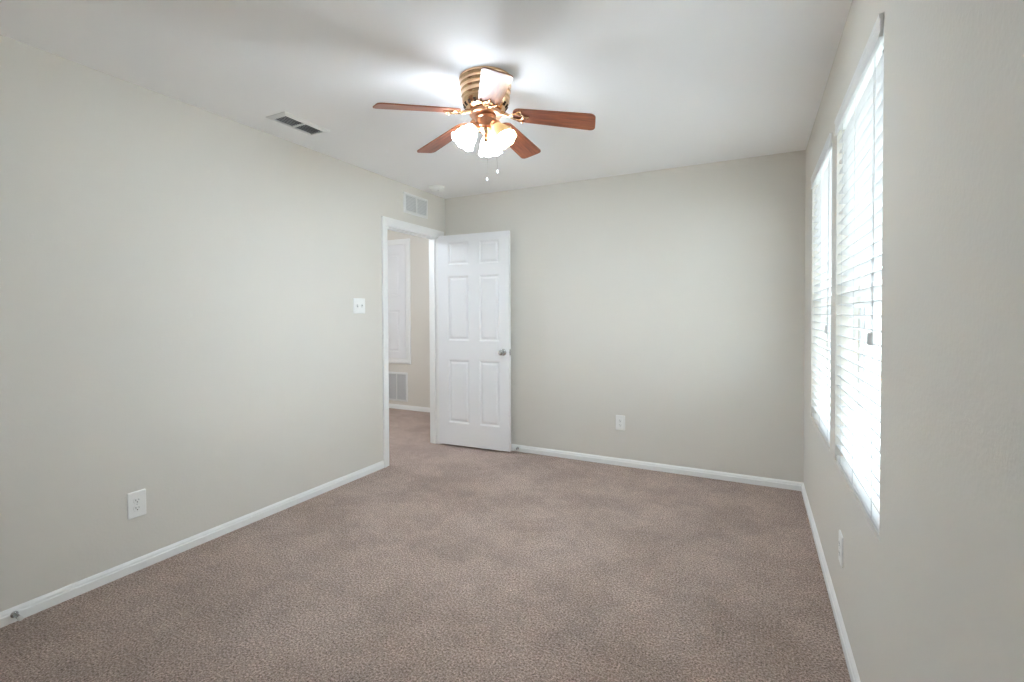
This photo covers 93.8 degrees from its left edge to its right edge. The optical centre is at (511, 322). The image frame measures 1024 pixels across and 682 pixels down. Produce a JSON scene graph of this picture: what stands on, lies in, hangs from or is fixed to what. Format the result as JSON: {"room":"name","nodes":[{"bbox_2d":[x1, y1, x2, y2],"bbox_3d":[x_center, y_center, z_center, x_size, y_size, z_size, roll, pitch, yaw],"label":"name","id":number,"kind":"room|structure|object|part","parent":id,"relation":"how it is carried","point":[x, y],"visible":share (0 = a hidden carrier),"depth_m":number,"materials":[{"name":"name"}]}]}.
{"room":"empty bedroom","nodes":[
{"label":"empty bedroom","id":0,"kind":"room"},
{"bbox_2d":[0,35,444,611],"bbox_3d":[-1.497,0.009,3.309,0.115,2.440,5.650,0,1,27],"label":"wall","id":1,"kind":"structure","parent":0,"point":[180,281],"depth_m":2.51,"materials":[{"name":"white paint"}]},
{"bbox_2d":[127,489,145,519],"bbox_3d":[-1.887,0.913,2.411,0.008,0.132,0.082,0,1,27],"label":"power outlet","id":2,"kind":"object","parent":1,"relation":"attached to","point":[136,501],"visible":1,"depth_m":2.41,"materials":[{"name":"white plastic"}]},
{"bbox_2d":[133,497,140,503],"bbox_3d":[-1.885,0.894,2.410,0.003,0.028,0.034,0,1,27],"label":"receptacle","id":3,"kind":"object","parent":2,"relation":"attached to","point":[136,500],"depth_m":2.41,"materials":[{"name":"white plastic"}]},
{"bbox_2d":[133,505,140,510],"bbox_3d":[-1.885,0.933,2.410,0.003,0.028,0.034,0,1,27],"label":"receptacle","id":4,"kind":"object","parent":2,"relation":"attached to","point":[135,507],"depth_m":2.41,"materials":[{"name":"white plastic"}]},
{"bbox_2d":[0,461,383,627],"bbox_3d":[-1.893,1.216,2.397,0.014,0.060,3.622,0,1,27],"label":"baseboard","id":5,"kind":"structure","parent":1,"relation":"attached to","point":[26,609],"depth_m":2.51,"materials":[{"name":"white wood"}]},
{"bbox_2d":[10,611,23,620],"bbox_3d":[-2.053,1.220,1.990,0.068,0.026,0.026,0,1,27],"label":"door stop","id":6,"kind":"object","parent":5,"relation":"attached to","point":[15,614],"visible":1,"depth_m":1.99,"materials":[{"name":"grey metal"}]},
{"bbox_2d":[353,298,364,313],"bbox_3d":[-1.192,-0.132,3.760,0.020,0.120,0.124,0,1,27],"label":"light switch","id":7,"kind":"object","parent":1,"relation":"attached to","point":[358,303],"visible":1,"depth_m":3.76,"materials":[{"name":"white plastic"}]},
{"bbox_2d":[381,216,443,467],"bbox_3d":[-0.876,0.156,4.390,0.017,2.102,0.880,0,1,27],"label":"trim","id":8,"kind":"structure","parent":1,"relation":"attached to","point":[385,221],"depth_m":4.02,"materials":[{"name":"white wood"}]},
{"bbox_2d":[387,225,439,443],"bbox_3d":[-0.937,0.184,4.416,0.115,2.045,0.756,0,1,27],"label":"trim","id":9,"kind":"structure","parent":1,"relation":"attached to","point":[433,240],"depth_m":4.74,"materials":[{"name":"white wood"}]},
{"bbox_2d":[438,230,510,451],"bbox_3d":[-0.364,0.171,4.551,0.776,2.026,0.174,0,1,24],"label":"door","id":10,"kind":"structure","parent":9,"relation":"attached to","point":[474,276],"depth_m":4.52,"materials":[{"name":"white wood"}]},
{"bbox_3d":[-0.094,0.273,4.374,0.063,0.063,0.070,0,1,24],"label":"knob","id":11,"kind":"part","parent":10,"relation":"part of","materials":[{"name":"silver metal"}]},
{"bbox_2d":[403,191,427,218],"bbox_3d":[-0.875,-1.071,4.386,0.012,0.184,0.352,0,1,27],"label":"air vent","id":12,"kind":"object","parent":1,"relation":"in","point":[412,204],"visible":1,"depth_m":4.37,"materials":[{"name":"white metal"}]},
{"bbox_2d":[387,230,429,407],"bbox_3d":[-1.314,-0.048,6.467,2.412,2.440,0.150,0,1,27],"label":"wall","id":13,"kind":"structure","parent":0,"point":[418,371],"depth_m":6.34,"materials":[{"name":"white paint"}]},
{"bbox_2d":[388,244,405,358],"bbox_3d":[-1.738,-0.284,6.582,0.708,1.532,0.016,0,1,27],"label":"door","id":14,"kind":"structure","parent":13,"relation":"in","point":[396,253],"depth_m":6.48,"materials":[{"name":"white wood"}]},
{"bbox_2d":[389,372,407,401],"bbox_3d":[-1.642,0.869,6.560,0.535,0.395,0.012,0,1,27],"label":"air vent","id":15,"kind":"object","parent":13,"relation":"in","point":[398,381],"visible":0.57,"depth_m":6.51,"materials":[{"name":"white metal"}]},
{"bbox_2d":[387,238,410,363],"bbox_3d":[-1.739,-0.284,6.581,0.856,1.680,0.022,0,1,27],"label":"trim","id":16,"kind":"structure","parent":13,"relation":"attached to","point":[406,242],"depth_m":6.40,"materials":[{"name":"white wood"}]},
{"bbox_2d":[389,403,429,411],"bbox_3d":[-1.279,1.144,6.380,2.262,0.060,0.014,0,1,27],"label":"baseboard","id":17,"kind":"structure","parent":13,"relation":"attached to","point":[395,406],"depth_m":6.42,"materials":[{"name":"white wood"}]},
{"bbox_2d":[0,408,850,681],"bbox_3d":[-1.117,1.290,3.142,5.778,0.120,5.950,0,1,27],"label":"floor","id":18,"kind":"structure","parent":0,"point":[442,562],"depth_m":2.21,"materials":[{"name":"beige carpet"}]},
{"bbox_2d":[0,0,851,198],"bbox_3d":[-1.128,-1.270,3.097,5.778,0.120,5.950,0,1,27],"label":"ceiling","id":19,"kind":"structure","parent":0,"point":[666,84],"depth_m":2.24,"materials":[{"name":"white paint"}]},
{"bbox_2d":[266,111,329,135],"bbox_3d":[-1.294,-1.199,2.908,0.168,0.012,0.325,0,1,27],"label":"ceiling vent","id":20,"kind":"object","parent":19,"relation":"in","point":[285,118],"visible":1,"depth_m":2.88,"materials":[{"name":"white metal"}]},
{"bbox_2d":[429,185,444,191],"bbox_3d":[-0.684,-1.213,4.359,0.142,0.042,0.142,0,1,27],"label":"smoke detector","id":21,"kind":"object","parent":19,"relation":"attached to","point":[435,188],"visible":1,"depth_m":4.32,"materials":[{"name":"white plastic"}]},
{"bbox_3d":[-0.684,-1.227,4.359,0.142,0.013,0.142,0,1,27],"label":"mounting plate","id":22,"kind":"part","parent":21,"relation":"part of","materials":[{"name":"white plastic"}]},
{"bbox_2d":[373,66,595,180],"bbox_3d":[-0.112,-0.950,2.396,1.042,0.502,1.003,0,1,27],"label":"ceiling fan","id":23,"kind":"object","parent":19,"relation":"hanging from","point":[485,91],"visible":1,"depth_m":2.31,"materials":[{"name":"brown wood"}]},
{"bbox_3d":[-0.431,-0.992,2.216,0.402,0.006,0.128,-9,17,-26],"label":"blade","id":24,"kind":"part","parent":23,"relation":"part of","materials":[{"name":"brown wood"}]},
{"bbox_3d":[-0.364,-1.000,2.606,0.402,0.006,0.128,-9,6,46],"label":"blade","id":25,"kind":"part","parent":23,"relation":"part of","materials":[{"name":"brown wood"}]},
{"bbox_3d":[-0.238,-0.904,2.325,0.120,0.132,0.122,0,1,27],"label":"lamp shade","id":26,"kind":"part","parent":23,"relation":"part of","materials":[{"name":"white glass"}]},
{"bbox_2d":[469,121,478,130],"bbox_3d":[-0.187,-0.961,2.343,0.055,0.047,0.055,0,1,27],"label":"socket","id":27,"kind":"object","parent":23,"relation":"attached to","point":[474,126],"depth_m":2.32,"materials":[{"name":"metal"}]},
{"bbox_3d":[-0.130,-1.067,2.363,0.234,0.055,0.234,0,1,27],"label":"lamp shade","id":28,"kind":"part","parent":23,"relation":"part of","materials":[{"name":"orange metal"}]},
{"bbox_3d":[-0.118,-0.907,2.475,0.122,0.132,0.124,0,1,27],"label":"lamp shade","id":29,"kind":"part","parent":23,"relation":"part of","materials":[{"name":"white glass"}]},
{"bbox_2d":[490,119,500,128],"bbox_3d":[-0.080,-0.961,2.328,0.053,0.047,0.055,0,1,27],"label":"socket","id":30,"kind":"object","parent":23,"relation":"attached to","point":[494,123],"depth_m":2.30,"materials":[{"name":"gold metal"}]},
{"bbox_3d":[-0.082,-0.991,2.031,0.128,0.006,0.402,12,6,-10],"label":"blade","id":31,"kind":"part","parent":23,"relation":"part of","materials":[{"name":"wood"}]},
{"bbox_3d":[-0.037,-0.905,2.295,0.122,0.132,0.119,0,1,-2],"label":"lamp shade","id":32,"kind":"part","parent":23,"relation":"part of","materials":[{"name":"white glass"}]},
{"bbox_3d":[0.028,-1.009,2.662,0.128,0.006,0.402,-13,-11,26],"label":"blade","id":33,"kind":"part","parent":23,"relation":"part of","materials":[{"name":"brown wood"}]},
{"bbox_3d":[0.200,-0.983,2.307,0.402,0.006,0.128,10,-9,10],"label":"blade","id":34,"kind":"part","parent":23,"relation":"part of","materials":[{"name":"brown wood"}]},
{"bbox_2d":[445,150,805,481],"bbox_3d":[0.813,-0.016,4.144,3.251,2.440,0.120,0,1,27],"label":"wall","id":35,"kind":"structure","parent":0,"point":[671,301],"depth_m":3.87,"materials":[{"name":"white paint"}]},
{"bbox_2d":[616,415,624,430],"bbox_3d":[0.913,0.844,4.039,0.080,0.126,0.008,0,1,27],"label":"power outlet","id":36,"kind":"object","parent":35,"relation":"attached to","point":[620,419],"visible":1,"depth_m":4.04,"materials":[{"name":"white plastic"}]},
{"bbox_2d":[511,444,802,490],"bbox_3d":[0.716,1.175,4.142,3.091,0.060,0.014,0,1,27],"label":"baseboard","id":37,"kind":"structure","parent":35,"relation":"attached to","point":[755,480],"depth_m":3.87,"materials":[{"name":"white wood"}]},
{"bbox_2d":[803,0,1023,681],"bbox_3d":[1.102,0.033,1.295,0.160,2.440,4.704,0,1,27],"label":"wall","id":38,"kind":"structure","parent":0,"point":[937,595],"depth_m":0.94,"materials":[{"name":"white paint"}]},
{"bbox_2d":[810,133,831,446],"bbox_3d":[1.705,-0.149,2.610,0.069,1.484,0.850,0,1,27],"label":"window blind","id":39,"kind":"object","parent":38,"relation":"attached to","point":[821,176],"visible":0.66,"depth_m":2.63,"materials":[{"name":"white plastic"}]},
{"bbox_3d":[1.848,-0.140,2.877,0.056,1.423,0.002,0,1,27],"label":"ladder cord","id":40,"kind":"part","parent":39,"relation":"part of","materials":[{"name":"fabric"}]},
{"bbox_3d":[1.720,-0.135,2.625,0.056,1.423,0.002,0,1,27],"label":"ladder cord","id":41,"kind":"part","parent":39,"relation":"part of","materials":[{"name":"white fabric"}]},
{"bbox_3d":[1.714,0.584,2.620,0.050,0.019,0.846,0,1,27],"label":"rail","id":42,"kind":"part","parent":39,"relation":"part of","materials":[{"name":"white wood"}]},
{"bbox_3d":[1.574,-0.130,2.337,0.056,1.423,0.002,0,1,27],"label":"ladder cord","id":43,"kind":"part","parent":39,"relation":"part of","materials":[{"name":"white fabric"}]},
{"bbox_3d":[1.555,-0.412,2.356,0.003,0.852,0.018,0,1,27],"label":"lift cord","id":44,"kind":"part","parent":39,"relation":"part of","materials":[{"name":"white fabric"}]},
{"bbox_2d":[827,277,830,379],"bbox_3d":[1.792,-0.146,2.566,0.070,1.492,0.858,0,1,27],"label":"window","id":45,"kind":"structure","parent":38,"relation":"in","point":[829,294],"depth_m":2.93,"materials":[{"name":"white glass"}]},
{"bbox_3d":[1.781,0.212,2.579,0.023,0.705,0.788,0,1,27],"label":"sash","id":46,"kind":"part","parent":45,"relation":"part of","materials":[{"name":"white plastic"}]},
{"bbox_2d":[801,483,860,681],"bbox_3d":[1.060,1.221,1.416,0.014,0.060,4.540,0,1,27],"label":"baseboard","id":47,"kind":"structure","parent":38,"relation":"attached to","point":[852,669],"depth_m":2.06,"materials":[{"name":"white wood"}]},
{"bbox_2d":[838,530,842,567],"bbox_3d":[1.331,0.916,1.942,0.008,0.126,0.080,0,1,27],"label":"power outlet","id":48,"kind":"object","parent":38,"relation":"attached to","point":[840,542],"visible":1,"depth_m":1.93,"materials":[{"name":"white plastic"}]},
{"bbox_2d":[834,12,883,534],"bbox_3d":[1.252,-0.131,1.716,0.069,1.484,0.845,0,1,27],"label":"window blind","id":49,"kind":"object","parent":38,"relation":"attached to","point":[860,113],"visible":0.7,"depth_m":1.67,"materials":[{"name":"white plastic"}]},
{"bbox_3d":[1.394,-0.123,1.981,0.056,1.423,0.002,0,1,27],"label":"ladder cord","id":50,"kind":"part","parent":49,"relation":"part of","materials":[{"name":"white fabric"}]},
{"bbox_3d":[1.261,0.601,1.726,0.050,0.019,0.841,0,1,27],"label":"rail","id":51,"kind":"part","parent":49,"relation":"part of","materials":[{"name":"white wood"}]},
{"bbox_3d":[1.267,-0.118,1.731,0.056,1.423,0.002,0,1,27],"label":"ladder cord","id":52,"kind":"part","parent":49,"relation":"part of","materials":[{"name":"white fabric"}]},
{"bbox_3d":[1.103,-0.394,1.464,0.003,0.852,0.018,0,1,27],"label":"lift cord","id":53,"kind":"part","parent":49,"relation":"part of","materials":[{"name":"white fabric"}]},
{"bbox_3d":[1.123,-0.112,1.445,0.056,1.423,0.002,0,1,27],"label":"ladder cord","id":54,"kind":"part","parent":49,"relation":"part of","materials":[{"name":"white fabric"}]},
{"bbox_2d":[859,253,881,423],"bbox_3d":[1.339,-0.129,1.672,0.070,1.492,0.853,0,1,27],"label":"window","id":55,"kind":"structure","parent":38,"relation":"in","point":[863,323],"depth_m":2.02,"materials":[{"name":"white glass"}]},
{"bbox_3d":[1.328,0.230,1.685,0.023,0.705,0.783,0,1,27],"label":"sash","id":56,"kind":"part","parent":55,"relation":"part of","materials":[{"name":"white plastic"}]},
{"bbox_3d":[1.349,-0.461,1.660,0.023,0.757,0.783,0,1,27],"label":"sash","id":57,"kind":"part","parent":55,"relation":"part of","materials":[{"name":"white plastic"}]}
]}

